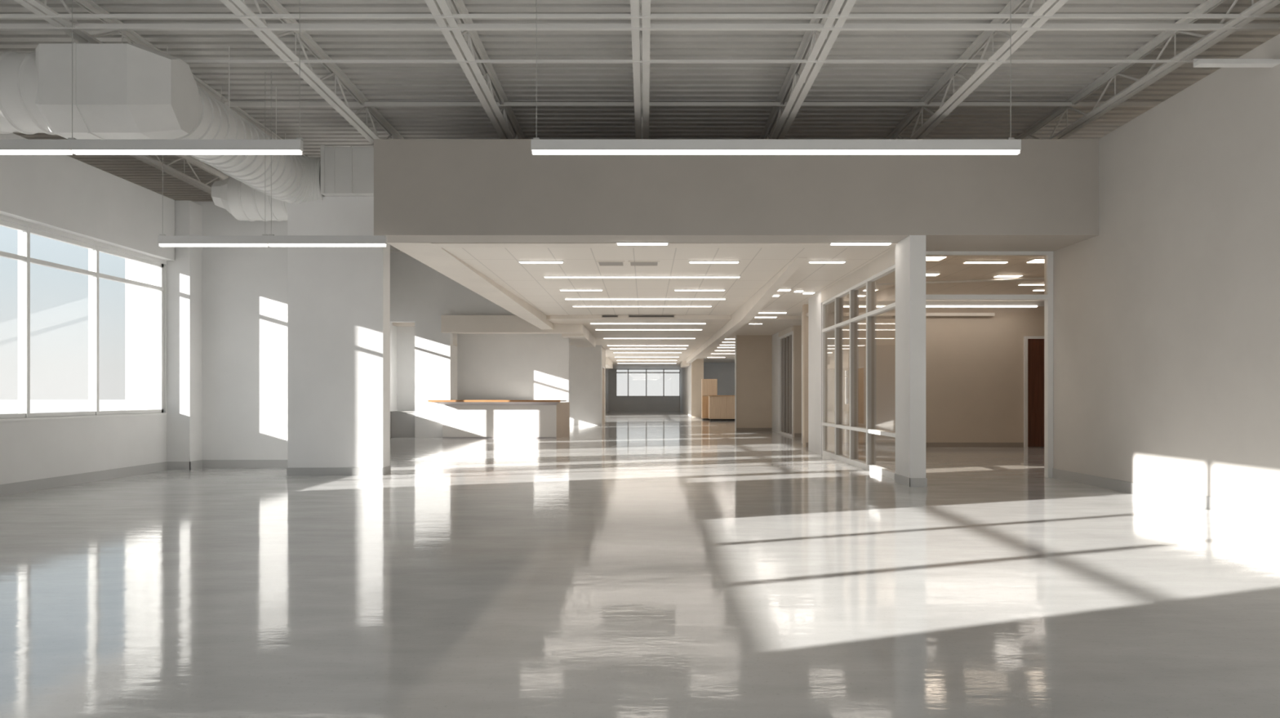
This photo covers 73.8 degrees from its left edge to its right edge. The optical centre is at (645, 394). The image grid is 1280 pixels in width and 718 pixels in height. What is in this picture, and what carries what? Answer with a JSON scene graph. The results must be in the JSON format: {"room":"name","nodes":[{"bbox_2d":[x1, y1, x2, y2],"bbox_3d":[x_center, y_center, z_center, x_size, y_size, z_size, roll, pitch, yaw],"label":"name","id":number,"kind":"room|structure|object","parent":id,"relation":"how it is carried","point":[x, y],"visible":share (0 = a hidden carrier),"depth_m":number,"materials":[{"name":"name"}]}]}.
{"room":"empty office space","nodes":[
{"label":"empty office space","id":0,"kind":"room"},
{"bbox_2d":[0,213,457,484],"bbox_3d":[-7.760,-0.965,37.075,0.120,4.330,55.850,0,0,0],"label":"wall","id":1,"kind":"structure","parent":0,"point":[30,449],"depth_m":11.69,"materials":[{"name":"paint"}]},
{"bbox_2d":[0,219,164,418],"bbox_3d":[-7.779,-0.910,11.480,0.122,2.380,4.400,0,0,0],"label":"window","id":2,"kind":"structure","parent":1,"relation":"in","point":[24,258],"depth_m":11.69,"materials":[{"name":"white metal"}]},
{"bbox_2d":[124,258,157,409],"bbox_3d":[-8.100,-0.965,13.790,0.560,4.330,0.100,0,0,0],"label":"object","id":3,"kind":"structure","parent":2,"relation":"attached to","point":[140,303],"depth_m":13.74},
{"bbox_2d":[0,412,166,421],"bbox_3d":[-7.740,0.295,11.480,0.120,0.030,4.400,0,0,0],"label":"sill","id":4,"kind":"structure","parent":1,"relation":"attached to","point":[161,413],"depth_m":11.53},
{"bbox_2d":[0,133,174,260],"bbox_3d":[-7.630,-2.645,11.425,0.140,0.970,4.550,0,0,0],"label":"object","id":5,"kind":"structure","parent":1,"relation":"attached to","point":[65,193],"depth_m":11.48,"materials":[{"name":"paint"}]},
{"bbox_2d":[0,459,287,495],"bbox_3d":[-6.125,1.133,4.050,3.150,0.135,20.100,0,0,0],"label":"baseboard","id":6,"kind":"structure","parent":1,"relation":"attached to","point":[60,481],"depth_m":12.69,"materials":[{"name":"plastic"}]},
{"bbox_2d":[193,201,287,459],"bbox_3d":[-6.125,-1.000,14.200,3.150,4.400,0.200,0,0,0],"label":"wall","id":7,"kind":"structure","parent":0,"point":[245,288],"depth_m":14.10,"materials":[{"name":"paint"}]},
{"bbox_2d":[390,252,515,437],"bbox_3d":[-5.000,-1.425,24.550,5.400,5.250,0.900,0,0,0],"label":"wall","id":8,"kind":"structure","parent":0,"point":[421,354],"depth_m":24.10,"materials":[{"name":"paint"}]},
{"bbox_2d":[440,315,584,333],"bbox_3d":[-3.745,-2.000,24.150,3.970,0.480,0.500,0,0,0],"label":"lintel","id":9,"kind":"object","parent":8,"relation":"attached to","point":[454,324],"visible":0.79,"depth_m":23.90,"materials":[{"name":"paint"}]},
{"bbox_2d":[457,333,569,401],"bbox_3d":[-3.885,-0.550,25.100,3.270,3.500,0.200,0,0,0],"label":"wall","id":10,"kind":"structure","parent":0,"point":[491,366],"depth_m":25.00,"materials":[{"name":"paint"}]},
{"bbox_2d":[569,344,600,425],"bbox_3d":[-2.540,-0.400,34.100,1.520,3.200,0.200,0,0,0],"label":"wall","id":11,"kind":"structure","parent":0,"point":[584,362],"depth_m":34.00,"materials":[{"name":"paint"}]},
{"bbox_2d":[392,315,801,368],"bbox_3d":[1.900,-2.110,44.250,19.800,0.220,43.500,0,0,0],"label":"ceiling","id":12,"kind":"structure","parent":0,"point":[770,326],"depth_m":28.48,"materials":[{"name":"paint"}]},
{"bbox_2d":[561,325,595,346],"bbox_3d":[-2.080,-1.840,27.200,0.640,0.320,5.600,0,0,0],"label":"soffit","id":13,"kind":"object","parent":12,"relation":"attached to","point":[586,340],"visible":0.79,"depth_m":26.44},
{"bbox_2d":[589,322,706,324],"bbox_3d":[0.069,-1.989,23.657,3.229,0.022,0.140,0,0,0],"label":"recessed light","id":14,"kind":"object","parent":12,"relation":"in","point":[589,322],"visible":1,"depth_m":23.59,"materials":[{"name":"white"}]},
{"bbox_2d":[590,323,705,324],"bbox_3d":[0.069,-1.984,23.657,3.189,0.011,0.100,0,0,0],"label":"diffuser","id":15,"kind":"object","parent":14,"relation":"attached to","point":[590,323],"depth_m":23.65,"materials":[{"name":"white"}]},
{"bbox_2d":[595,328,702,329],"bbox_3d":[0.095,-1.989,25.901,3.266,0.022,0.140,0,0,0],"label":"recessed light","id":16,"kind":"object","parent":12,"relation":"in","point":[595,329],"visible":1,"depth_m":25.84,"materials":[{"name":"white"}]},
{"bbox_2d":[601,346,605,424],"bbox_3d":[-1.865,-0.400,36.000,0.170,3.200,3.600,0,0,0],"label":"wall","id":17,"kind":"structure","parent":0,"point":[603,350],"depth_m":36.20,"materials":[{"name":"paint"}]},
{"bbox_2d":[602,365,604,422],"bbox_3d":[-1.830,0.000,35.800,0.140,2.400,1.600,0,0,0],"label":"door","id":18,"kind":"structure","parent":17,"relation":"in","point":[603,367],"depth_m":36.52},
{"bbox_2d":[605,368,608,412],"bbox_3d":[-2.875,-0.400,57.750,0.150,3.200,14.500,0,0,0],"label":"wall","id":19,"kind":"structure","parent":0,"point":[606,369],"depth_m":61.74,"materials":[{"name":"paint"}]},
{"bbox_2d":[0,410,1279,717],"bbox_3d":[2.450,1.300,29.900,21.100,0.200,72.200,0,0,0],"label":"floor","id":20,"kind":"structure","parent":0,"point":[635,563],"depth_m":5.32,"materials":[{"name":"concrete"}]},
{"bbox_2d":[166,200,202,461],"bbox_3d":[-7.515,-0.965,13.910,0.370,4.330,0.380,0,0,0],"label":"wall pier","id":21,"kind":"object","parent":20,"relation":"on","point":[184,273],"visible":0.79,"depth_m":13.72,"materials":[{"name":"paint"}]},
{"bbox_2d":[287,196,390,466],"bbox_3d":[-4.655,-0.890,12.975,1.430,4.180,0.350,0,0,0],"label":"wall","id":22,"kind":"structure","parent":20,"relation":"on","point":[339,297],"depth_m":12.80,"materials":[{"name":"white paint"}]},
{"bbox_2d":[286,465,391,475],"bbox_3d":[-4.655,1.143,12.969,1.454,0.115,0.362,0,0,0],"label":"baseboard","id":23,"kind":"structure","parent":22,"relation":"attached to","point":[290,470],"depth_m":12.79,"materials":[{"name":"plastic"}]},
{"bbox_2d":[320,145,373,196],"bbox_3d":[-3.705,-3.336,13.010,2.210,0.708,0.820,0,0,0],"label":"box","id":24,"kind":"object","parent":22,"relation":"on","point":[345,171],"visible":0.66,"depth_m":12.62,"materials":[{"name":"paint"}]},
{"bbox_2d":[390,410,414,437],"bbox_3d":[-6.880,0.828,24.500,0.710,0.745,0.600,0,0,0],"label":"base cabinet","id":25,"kind":"object","parent":20,"relation":"on","point":[402,422],"visible":0.79,"depth_m":24.22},
{"bbox_2d":[427,400,569,437],"bbox_3d":[-4.120,0.665,24.280,3.800,1.070,1.340,0,0,0],"label":"reception desk","id":26,"kind":"object","parent":20,"relation":"on","point":[460,418],"depth_m":23.92,"materials":[{"name":"white wood"}]},
{"bbox_2d":[691,358,703,417],"bbox_3d":[2.875,-0.400,47.300,0.650,3.200,0.600,0,0,0],"label":"column","id":27,"kind":"structure","parent":20,"relation":"on","point":[697,366],"depth_m":47.00,"materials":[{"name":"beige paint"}]},
{"bbox_2d":[701,378,717,419],"bbox_3d":[3.105,0.205,41.610,0.730,1.990,0.680,0,0,0],"label":"tall cabinet","id":28,"kind":"object","parent":20,"relation":"on","point":[708,386],"visible":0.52,"depth_m":41.27,"materials":[{"name":"brown wood"}]},
{"bbox_2d":[707,395,734,420],"bbox_3d":[3.805,0.600,40.340,1.690,1.200,0.720,0,0,0],"label":"base cabinet","id":29,"kind":"object","parent":20,"relation":"on","point":[721,407],"visible":0.72,"depth_m":40.00,"materials":[{"name":"brown wood"}]},
{"bbox_2d":[772,332,778,432],"bbox_3d":[4.320,-0.400,27.800,0.200,3.200,1.400,0,0,0],"label":"wall pier","id":30,"kind":"object","parent":20,"relation":"on","point":[775,336],"visible":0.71,"depth_m":27.63,"materials":[{"name":"paint"}]},
{"bbox_2d":[808,291,835,454],"bbox_3d":[3.725,-0.450,17.925,0.350,3.300,1.350,0,0,0],"label":"wall pier","id":31,"kind":"object","parent":20,"relation":"on","point":[815,304],"visible":0.57,"depth_m":17.53,"materials":[{"name":"paint"}]},
{"bbox_2d":[895,235,925,477],"bbox_3d":[3.575,-0.450,11.530,0.210,3.300,0.660,0,0,0],"label":"column","id":32,"kind":"object","parent":20,"relation":"on","point":[910,251],"visible":0.86,"depth_m":11.20,"materials":[{"name":"paint"}]},
{"bbox_2d":[894,473,927,486],"bbox_3d":[3.575,1.143,11.524,0.234,0.115,0.672,0,0,0],"label":"baseboard","id":33,"kind":"object","parent":32,"relation":"attached to","point":[909,482],"visible":1,"depth_m":11.19,"materials":[{"name":"plastic"}]},
{"bbox_2d":[0,0,1279,252],"bbox_3d":[-1.150,-4.257,9.390,18.100,0.452,30.780,0,0,0],"label":"ceiling","id":34,"kind":"structure","parent":0,"point":[378,82],"depth_m":10.91,"materials":[{"name":"paint"}]},
{"bbox_2d":[0,0,303,155],"bbox_3d":[-5.445,-3.286,8.438,4.110,1.802,0.075,0,0,0],"label":"pendant lamp","id":35,"kind":"object","parent":34,"relation":"hanging from","point":[72,145],"visible":1,"depth_m":8.40,"materials":[{"name":"white"}]},
{"bbox_2d":[0,150,72,155],"bbox_3d":[-6.589,-2.400,8.438,1.798,0.030,0.063,0,0,0],"label":"diffuser","id":36,"kind":"object","parent":35,"relation":"attached to","point":[2,152],"depth_m":8.41,"materials":[{"name":"white"}]},
{"bbox_2d":[71,150,302,155],"bbox_3d":[-4.531,-2.400,8.438,2.238,0.030,0.063,0,0,0],"label":"diffuser","id":37,"kind":"object","parent":35,"relation":"attached to","point":[76,152],"depth_m":8.41,"materials":[{"name":"white"}]},
{"bbox_2d":[13,0,305,155],"bbox_3d":[-5.950,-3.974,9.150,0.196,0.696,30.100,0,0,0],"label":"joist","id":38,"kind":"object","parent":34,"relation":"attached to","point":[37,7],"visible":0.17,"depth_m":9.17,"materials":[{"name":"paint"}]},
{"bbox_2d":[0,42,325,203],"bbox_3d":[-6.135,-3.455,10.979,2.610,1.430,4.692,0,0,0],"label":"duct","id":39,"kind":"object","parent":34,"relation":"hanging from","point":[121,91],"visible":0.8,"depth_m":8.88,"materials":[{"name":"metal"}]},
{"bbox_2d":[129,155,229,194],"bbox_3d":[-7.930,-3.974,9.150,0.196,0.696,30.100,0,0,0],"label":"joist","id":40,"kind":"object","parent":34,"relation":"attached to","point":[147,159],"visible":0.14,"depth_m":14.76,"materials":[{"name":"paint"}]},
{"bbox_2d":[182,59,1193,62],"bbox_3d":[-1.050,-3.767,9.630,17.700,0.028,0.020,0,0,0],"label":"bridging angle","id":41,"kind":"object","parent":40,"relation":"attached to","point":[184,60],"visible":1,"depth_m":9.62,"materials":[{"name":"paint"}]},
{"bbox_2d":[224,102,1161,106],"bbox_3d":[-1.050,-4.096,12.023,17.700,0.053,0.045,0,0,0],"label":"bridging angle","id":42,"kind":"object","parent":40,"relation":"attached to","point":[231,104],"visible":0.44,"depth_m":12.00,"materials":[{"name":"paint"}]},
{"bbox_2d":[211,133,287,221],"bbox_3d":[-6.070,-3.448,13.500,1.420,1.381,0.745,0,0,0],"label":"duct","id":43,"kind":"object","parent":34,"relation":"hanging from","point":[244,202],"visible":0.42,"depth_m":13.22,"materials":[{"name":"metal"}]},
{"bbox_2d":[158,71,386,246],"bbox_3d":[-4.800,-3.039,10.988,2.920,2.247,0.075,0,0,0],"label":"pendant lamp","id":44,"kind":"object","parent":34,"relation":"hanging from","point":[164,240],"visible":0.9,"depth_m":10.95,"materials":[{"name":"white"}]},
{"bbox_2d":[159,243,267,246],"bbox_3d":[-5.564,-1.930,10.988,1.368,0.030,0.063,0,0,0],"label":"diffuser","id":45,"kind":"object","parent":44,"relation":"attached to","point":[160,244],"depth_m":10.96,"materials":[{"name":"white"}]},
{"bbox_2d":[268,243,386,246],"bbox_3d":[-4.096,-1.930,10.988,1.488,0.030,0.063,0,0,0],"label":"diffuser","id":46,"kind":"object","parent":44,"relation":"attached to","point":[269,244],"depth_m":10.96,"materials":[{"name":"white"}]},
{"bbox_2d":[219,0,404,146],"bbox_3d":[-3.980,-3.974,9.150,0.196,0.696,30.100,0,0,0],"label":"joist","id":47,"kind":"object","parent":34,"relation":"attached to","point":[238,7],"visible":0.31,"depth_m":10.19,"materials":[{"name":"paint"}]},
{"bbox_2d":[424,0,525,138],"bbox_3d":[-2.020,-3.974,9.150,0.196,0.696,30.100,0,0,0],"label":"joist","id":48,"kind":"object","parent":34,"relation":"attached to","point":[455,39],"visible":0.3,"depth_m":10.19,"materials":[{"name":"paint"}]},
{"bbox_2d":[630,0,650,138],"bbox_3d":[-0.050,-3.974,9.150,0.196,0.696,30.100,0,0,0],"label":"joist","id":49,"kind":"object","parent":34,"relation":"attached to","point":[640,38],"visible":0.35,"depth_m":9.85,"materials":[{"name":"paint"}]},
{"bbox_2d":[530,0,1021,155],"bbox_3d":[1.285,-3.286,8.438,4.830,1.802,0.075,0,0,0],"label":"pendant lamp","id":50,"kind":"object","parent":34,"relation":"hanging from","point":[1010,146],"visible":1,"depth_m":8.40,"materials":[{"name":"white"}]},
{"bbox_2d":[532,150,1019,155],"bbox_3d":[1.285,-2.400,8.438,4.806,0.030,0.063,0,0,0],"label":"diffuser","id":51,"kind":"object","parent":50,"relation":"attached to","point":[534,152],"depth_m":8.41,"materials":[{"name":"white"}]},
{"bbox_2d":[759,0,856,138],"bbox_3d":[1.920,-3.974,9.150,0.196,0.696,30.100,0,0,0],"label":"joist","id":52,"kind":"object","parent":34,"relation":"attached to","point":[815,45],"visible":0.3,"depth_m":10.17,"materials":[{"name":"paint"}]},
{"bbox_2d":[0,23,1279,30],"bbox_3d":[-1.050,-3.788,8.783,17.700,0.053,0.045,0,0,0],"label":"bridging angle","id":53,"kind":"object","parent":52,"relation":"attached to","point":[2,26],"visible":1,"depth_m":8.76,"materials":[{"name":"paint"}]},
{"bbox_2d":[885,0,1068,138],"bbox_3d":[3.950,-3.974,9.150,0.196,0.696,30.100,0,0,0],"label":"joist","id":54,"kind":"object","parent":34,"relation":"attached to","point":[1049,7],"visible":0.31,"depth_m":10.19,"materials":[{"name":"paint"}]},
{"bbox_2d":[0,13,1279,18],"bbox_3d":[-1.050,-3.780,8.512,17.700,0.033,0.025,0,0,0],"label":"bridging angle","id":55,"kind":"object","parent":54,"relation":"attached to","point":[2,15],"visible":1,"depth_m":8.50,"materials":[{"name":"paint"}]},
{"bbox_2d":[1014,0,1279,138],"bbox_3d":[6.020,-3.974,9.150,0.196,0.696,30.100,0,0,0],"label":"joist","id":56,"kind":"object","parent":34,"relation":"attached to","point":[1259,8],"visible":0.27,"depth_m":10.21,"materials":[{"name":"paint"}]},
{"bbox_2d":[1193,58,1279,67],"bbox_3d":[5.575,-3.150,8.050,0.750,0.080,0.100,0,0,0],"label":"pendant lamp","id":57,"kind":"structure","parent":34,"relation":"hanging from","point":[1197,63],"depth_m":8.00,"materials":[{"name":"metal"}]},
{"bbox_2d":[608,368,679,410],"bbox_3d":[0.000,-0.400,65.100,16.000,3.200,0.200,0,0,0],"label":"wall","id":58,"kind":"structure","parent":0,"point":[615,403],"depth_m":64.99,"materials":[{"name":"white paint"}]},
{"bbox_2d":[616,368,679,396],"bbox_3d":[0.185,-0.950,65.035,4.870,2.100,0.090,0,0,0],"label":"window","id":59,"kind":"structure","parent":58,"relation":"in","point":[628,372],"depth_m":64.99,"materials":[{"name":"glass"}]},
{"bbox_2d":[680,362,691,415],"bbox_3d":[2.710,-0.400,56.300,0.180,3.200,17.400,0,0,0],"label":"wall","id":60,"kind":"structure","parent":0,"point":[685,372],"depth_m":55.20,"materials":[{"name":"paint"}]},
{"bbox_2d":[703,362,734,395],"bbox_3d":[5.450,-0.400,40.425,5.100,3.200,23.550,0,0,0],"label":"wall","id":61,"kind":"structure","parent":0,"point":[724,372],"depth_m":51.99,"materials":[{"name":"grey paint"}]},
{"bbox_2d":[373,138,1098,251],"bbox_3d":[1.190,-2.730,11.880,9.520,1.260,1.360,0,0,0],"label":"wall","id":62,"kind":"structure","parent":0,"point":[1044,197],"depth_m":11.20,"materials":[{"name":"beige paint"}]},
{"bbox_2d":[386,242,553,329],"bbox_3d":[-2.905,-2.915,17.866,0.659,2.170,12.286,0,0,3],"label":"ceiling bulkhead","id":63,"kind":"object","parent":62,"relation":"attached to","point":[438,259],"depth_m":14.89,"materials":[{"name":"paint"}]},
{"bbox_2d":[431,242,897,248],"bbox_3d":[0.315,-2.094,11.925,6.530,0.012,0.350,0,0,0],"label":"trim","id":64,"kind":"structure","parent":62,"relation":"attached to","point":[442,245],"depth_m":11.90,"materials":[{"name":"paint"}]},
{"bbox_2d":[443,248,1044,315],"bbox_3d":[4.425,-2.150,17.125,14.750,0.100,10.750,0,0,0],"label":"ceiling","id":65,"kind":"structure","parent":0,"point":[756,267],"depth_m":15.30,"materials":[{"name":"tile"}]},
{"bbox_2d":[518,260,564,262],"bbox_3d":[-1.639,-2.089,13.395,0.707,0.022,0.130,0,0,0],"label":"recessed light","id":66,"kind":"object","parent":65,"relation":"in","point":[519,261],"visible":1,"depth_m":13.35,"materials":[{"name":"white"}]},
{"bbox_2d":[596,261,625,266],"bbox_3d":[-0.550,-2.094,13.575,0.440,0.012,0.450,0,0,0],"label":"ceiling vent","id":67,"kind":"object","parent":65,"relation":"in","point":[599,263],"visible":1,"depth_m":13.58,"materials":[{"name":"metal"}]},
{"bbox_2d":[598,262,622,265],"bbox_3d":[-0.550,-2.095,13.582,0.380,0.010,0.385,0,0,0],"label":"vent grille","id":68,"kind":"object","parent":67,"relation":"attached to","point":[599,263],"depth_m":13.57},
{"bbox_2d":[550,315,731,319],"bbox_3d":[-0.125,-2.050,22.440,4.750,0.100,0.120,0,0,0],"label":"trim","id":69,"kind":"structure","parent":65,"relation":"attached to","point":[552,317],"depth_m":22.38,"materials":[{"name":"paint"}]},
{"bbox_2d":[628,315,674,317],"bbox_3d":[0.150,-2.064,22.337,1.200,0.048,0.085,0,0,0],"label":"diffuser","id":70,"kind":"object","parent":69,"relation":"attached to","point":[629,316],"visible":1,"depth_m":22.30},
{"bbox_2d":[543,275,741,277],"bbox_3d":[-0.061,-2.089,15.087,3.477,0.022,0.140,0,0,0],"label":"recessed light","id":71,"kind":"object","parent":65,"relation":"in","point":[544,276],"visible":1,"depth_m":15.02,"materials":[{"name":"white"}]},
{"bbox_2d":[544,276,739,277],"bbox_3d":[-0.061,-2.083,15.087,3.437,0.011,0.100,0,0,0],"label":"diffuser","id":72,"kind":"object","parent":71,"relation":"attached to","point":[544,277],"depth_m":15.04,"materials":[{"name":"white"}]},
{"bbox_2d":[572,305,712,306],"bbox_3d":[-0.081,-2.089,20.045,3.286,0.022,0.140,0,0,0],"label":"recessed light","id":73,"kind":"object","parent":65,"relation":"in","point":[572,305],"visible":1,"depth_m":19.98,"materials":[{"name":"white"}]},
{"bbox_2d":[573,306,711,306],"bbox_3d":[-0.081,-2.083,20.046,3.246,0.011,0.100,0,0,0],"label":"diffuser","id":74,"kind":"object","parent":73,"relation":"attached to","point":[573,306],"depth_m":20.03,"materials":[{"name":"white"}]},
{"bbox_2d":[615,241,669,244],"bbox_3d":[-0.043,-2.089,11.772,0.730,0.022,0.130,0,0,0],"label":"recessed light","id":75,"kind":"object","parent":65,"relation":"in","point":[617,242],"visible":1,"depth_m":11.71,"materials":[{"name":"white"}]},
{"bbox_2d":[617,243,667,244],"bbox_3d":[-0.043,-2.083,11.772,0.690,0.011,0.090,0,0,0],"label":"diffuser","id":76,"kind":"object","parent":75,"relation":"attached to","point":[617,243],"depth_m":11.75,"materials":[{"name":"white"}]},
{"bbox_2d":[628,261,659,266],"bbox_3d":[-0.025,-2.094,13.575,0.490,0.012,0.450,0,0,0],"label":"ceiling vent","id":77,"kind":"object","parent":65,"relation":"in","point":[630,263],"visible":1,"depth_m":13.57,"materials":[{"name":"metal"}]},
{"bbox_2d":[630,262,657,265],"bbox_3d":[-0.025,-2.095,13.582,0.430,0.010,0.385,0,0,0],"label":"vent grille","id":78,"kind":"object","parent":77,"relation":"attached to","point":[631,263],"depth_m":13.57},
{"bbox_2d":[564,297,726,299],"bbox_3d":[-0.007,-2.089,18.553,3.506,0.022,0.140,0,0,0],"label":"recessed light","id":79,"kind":"object","parent":65,"relation":"in","point":[564,298],"visible":1,"depth_m":18.48,"materials":[{"name":"white"}]},
{"bbox_2d":[565,298,724,299],"bbox_3d":[-0.007,-2.083,18.553,3.466,0.011,0.100,0,0,0],"label":"diffuser","id":80,"kind":"object","parent":79,"relation":"attached to","point":[566,299],"depth_m":18.50,"materials":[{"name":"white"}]},
{"bbox_2d":[674,288,725,290],"bbox_3d":[1.075,-2.089,16.962,1.022,0.022,0.130,0,0,0],"label":"recessed light","id":81,"kind":"object","parent":65,"relation":"in","point":[674,289],"visible":1,"depth_m":16.90,"materials":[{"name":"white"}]},
{"bbox_2d":[688,260,739,262],"bbox_3d":[1.075,-2.089,13.395,0.796,0.022,0.130,0,0,0],"label":"recessed light","id":82,"kind":"object","parent":65,"relation":"in","point":[690,261],"visible":1,"depth_m":13.35,"materials":[{"name":"white"}]},
{"bbox_2d":[689,261,738,262],"bbox_3d":[1.075,-2.083,13.395,0.756,0.011,0.090,0,0,0],"label":"diffuser","id":83,"kind":"object","parent":82,"relation":"attached to","point":[690,261],"depth_m":13.36,"materials":[{"name":"white"}]},
{"bbox_2d":[686,257,807,363],"bbox_3d":[2.365,-1.930,30.000,0.230,0.340,34.000,0,0,0],"label":"beam","id":84,"kind":"structure","parent":65,"relation":"attached to","point":[748,310],"depth_m":18.87,"materials":[{"name":"paint"}]},
{"bbox_2d":[808,260,846,262],"bbox_3d":[2.851,-2.089,13.395,0.580,0.022,0.130,0,0,0],"label":"recessed light","id":85,"kind":"object","parent":65,"relation":"in","point":[809,261],"visible":1,"depth_m":13.35,"materials":[{"name":"white"}]},
{"bbox_2d":[830,241,893,244],"bbox_3d":[2.967,-2.089,11.772,0.851,0.022,0.130,0,0,0],"label":"recessed light","id":86,"kind":"object","parent":65,"relation":"in","point":[831,242],"visible":1,"depth_m":11.71,"materials":[{"name":"white"}]},
{"bbox_2d":[830,243,890,244],"bbox_3d":[2.967,-2.083,11.772,0.811,0.011,0.090,0,0,0],"label":"diffuser","id":87,"kind":"object","parent":86,"relation":"attached to","point":[831,243],"depth_m":11.77,"materials":[{"name":"white"}]},
{"bbox_2d":[925,255,947,260],"bbox_3d":[4.210,-2.089,13.030,0.689,0.022,0.360,0,0,0],"label":"recessed light","id":88,"kind":"object","parent":65,"relation":"in","point":[927,257],"visible":0.36,"depth_m":12.89,"materials":[{"name":"white"}]},
{"bbox_2d":[843,300,1044,306],"bbox_3d":[6.450,-2.033,19.045,5.100,0.135,0.110,0,0,0],"label":"ceiling light","id":89,"kind":"object","parent":65,"relation":"attached to","point":[846,303],"visible":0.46,"depth_m":19.00,"materials":[{"name":"white"}]},
{"bbox_2d":[843,305,1037,306],"bbox_3d":[6.335,-1.978,19.040,4.770,0.025,0.100,0,0,0],"label":"diffuser","id":90,"kind":"object","parent":89,"relation":"attached to","point":[843,305],"depth_m":18.99,"materials":[{"name":"white"}]},
{"bbox_2d":[876,276,1044,284],"bbox_3d":[6.750,-2.020,14.800,5.728,0.040,0.040,0,0,16],"label":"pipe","id":91,"kind":"object","parent":65,"relation":"attached to","point":[1020,278],"visible":0.31,"depth_m":15.05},
{"bbox_2d":[962,261,1009,263],"bbox_3d":[5.351,-2.089,13.426,0.689,0.022,0.140,0,0,0],"label":"recessed light","id":92,"kind":"object","parent":65,"relation":"in","point":[964,262],"visible":1,"depth_m":13.38,"materials":[{"name":"white"}]},
{"bbox_2d":[992,274,1024,277],"bbox_3d":[6.360,-2.089,14.969,0.457,0.022,0.240,0,0,0],"label":"recessed light","id":93,"kind":"object","parent":65,"relation":"in","point":[997,275],"visible":1,"depth_m":14.92,"materials":[{"name":"white"}]},
{"bbox_2d":[736,335,772,427],"bbox_3d":[5.515,-0.400,28.575,4.970,3.200,0.150,0,0,0],"label":"wall","id":94,"kind":"structure","parent":0,"point":[753,353],"depth_m":28.50,"materials":[{"name":"paint"}]},
{"bbox_2d":[734,334,736,431],"bbox_3d":[3.015,-0.400,28.565,0.030,3.200,0.190,0,0,0],"label":"trim","id":95,"kind":"structure","parent":94,"relation":"attached to","point":[735,335],"depth_m":28.47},
{"bbox_2d":[736,427,772,431],"bbox_3d":[3.625,1.145,28.494,1.190,0.110,0.012,0,0,0],"label":"baseboard","id":96,"kind":"structure","parent":94,"relation":"attached to","point":[737,428],"depth_m":28.49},
{"bbox_2d":[793,325,801,436],"bbox_3d":[6.135,-0.400,24.575,3.730,3.200,0.150,0,0,0],"label":"wall","id":97,"kind":"structure","parent":0,"point":[797,329],"depth_m":24.50,"materials":[{"name":"beige paint"}]},
{"bbox_2d":[778,330,793,436],"bbox_3d":[4.290,-0.325,25.875,0.100,3.050,2.450,0,0,0],"label":"door","id":98,"kind":"structure","parent":97,"relation":"in","point":[785,341],"depth_m":25.73,"materials":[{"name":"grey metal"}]},
{"bbox_2d":[821,248,895,302],"bbox_3d":[3.625,-1.985,14.555,0.150,0.230,5.390,0,0,0],"label":"wall","id":99,"kind":"structure","parent":0,"point":[886,260],"depth_m":14.02,"materials":[{"name":"paint"}]},
{"bbox_2d":[822,263,895,479],"bbox_3d":[3.614,-0.335,14.530,0.152,3.070,5.340,0,0,0],"label":"window","id":100,"kind":"structure","parent":99,"relation":"in","point":[871,313],"depth_m":14.77,"materials":[{"name":"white metal"}]},
{"bbox_2d":[802,304,1044,447],"bbox_3d":[7.730,-0.450,16.280,8.140,3.300,7.240,0,0,0],"label":"wall","id":101,"kind":"structure","parent":0,"point":[975,364],"depth_m":19.70,"materials":[{"name":"beige paint"}]},
{"bbox_2d":[801,311,802,344],"bbox_3d":[4.050,-0.450,20.750,0.200,3.300,1.700,0,0,0],"label":"wall door","id":102,"kind":"structure","parent":101,"relation":"in","point":[802,312],"depth_m":21.54,"materials":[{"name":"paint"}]},
{"bbox_2d":[801,344,802,443],"bbox_3d":[3.970,-0.030,20.875,0.100,2.460,1.050,0,0,0],"label":"door","id":103,"kind":"structure","parent":102,"relation":"attached to","point":[802,344],"depth_m":21.38,"materials":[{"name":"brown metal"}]},
{"bbox_2d":[805,312,995,315],"bbox_3d":[5.850,-1.855,19.622,4.300,0.070,0.145,0,0,0],"label":"bar","id":104,"kind":"object","parent":101,"relation":"attached to","point":[806,313],"visible":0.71,"depth_m":19.55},
{"bbox_2d":[805,442,1023,447],"bbox_3d":[6.210,1.145,19.694,5.020,0.110,0.012,0,0,0],"label":"baseboard","id":105,"kind":"structure","parent":101,"relation":"attached to","point":[845,444],"depth_m":19.69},
{"bbox_2d":[1023,336,1044,447],"bbox_3d":[9.275,-0.080,19.655,1.090,2.560,0.090,0,0,0],"label":"door","id":106,"kind":"structure","parent":101,"relation":"in","point":[1033,346],"depth_m":19.66,"materials":[{"name":"brown wood"}]},
{"bbox_2d":[1053,33,1279,508],"bbox_3d":[6.050,-1.162,3.330,0.200,4.723,18.660,0,0,0],"label":"wall","id":107,"kind":"structure","parent":0,"point":[1166,319],"depth_m":9.40,"materials":[{"name":"beige paint"}]},
{"bbox_2d":[925,251,1053,477],"bbox_3d":[4.815,-0.450,12.505,2.270,3.300,0.110,0,0,0],"label":"door frame","id":108,"kind":"structure","parent":107,"relation":"in","point":[1047,296],"depth_m":12.45,"materials":[{"name":"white metal"}]},
{"bbox_2d":[1052,467,1279,523],"bbox_3d":[5.944,1.133,3.225,0.012,0.135,18.450,0,0,0],"label":"baseboard","id":109,"kind":"structure","parent":107,"relation":"attached to","point":[1243,508],"depth_m":9.51,"materials":[{"name":"plastic"}]},
{"label":"outside","id":110,"kind":"structure","parent":0,"visible":0},
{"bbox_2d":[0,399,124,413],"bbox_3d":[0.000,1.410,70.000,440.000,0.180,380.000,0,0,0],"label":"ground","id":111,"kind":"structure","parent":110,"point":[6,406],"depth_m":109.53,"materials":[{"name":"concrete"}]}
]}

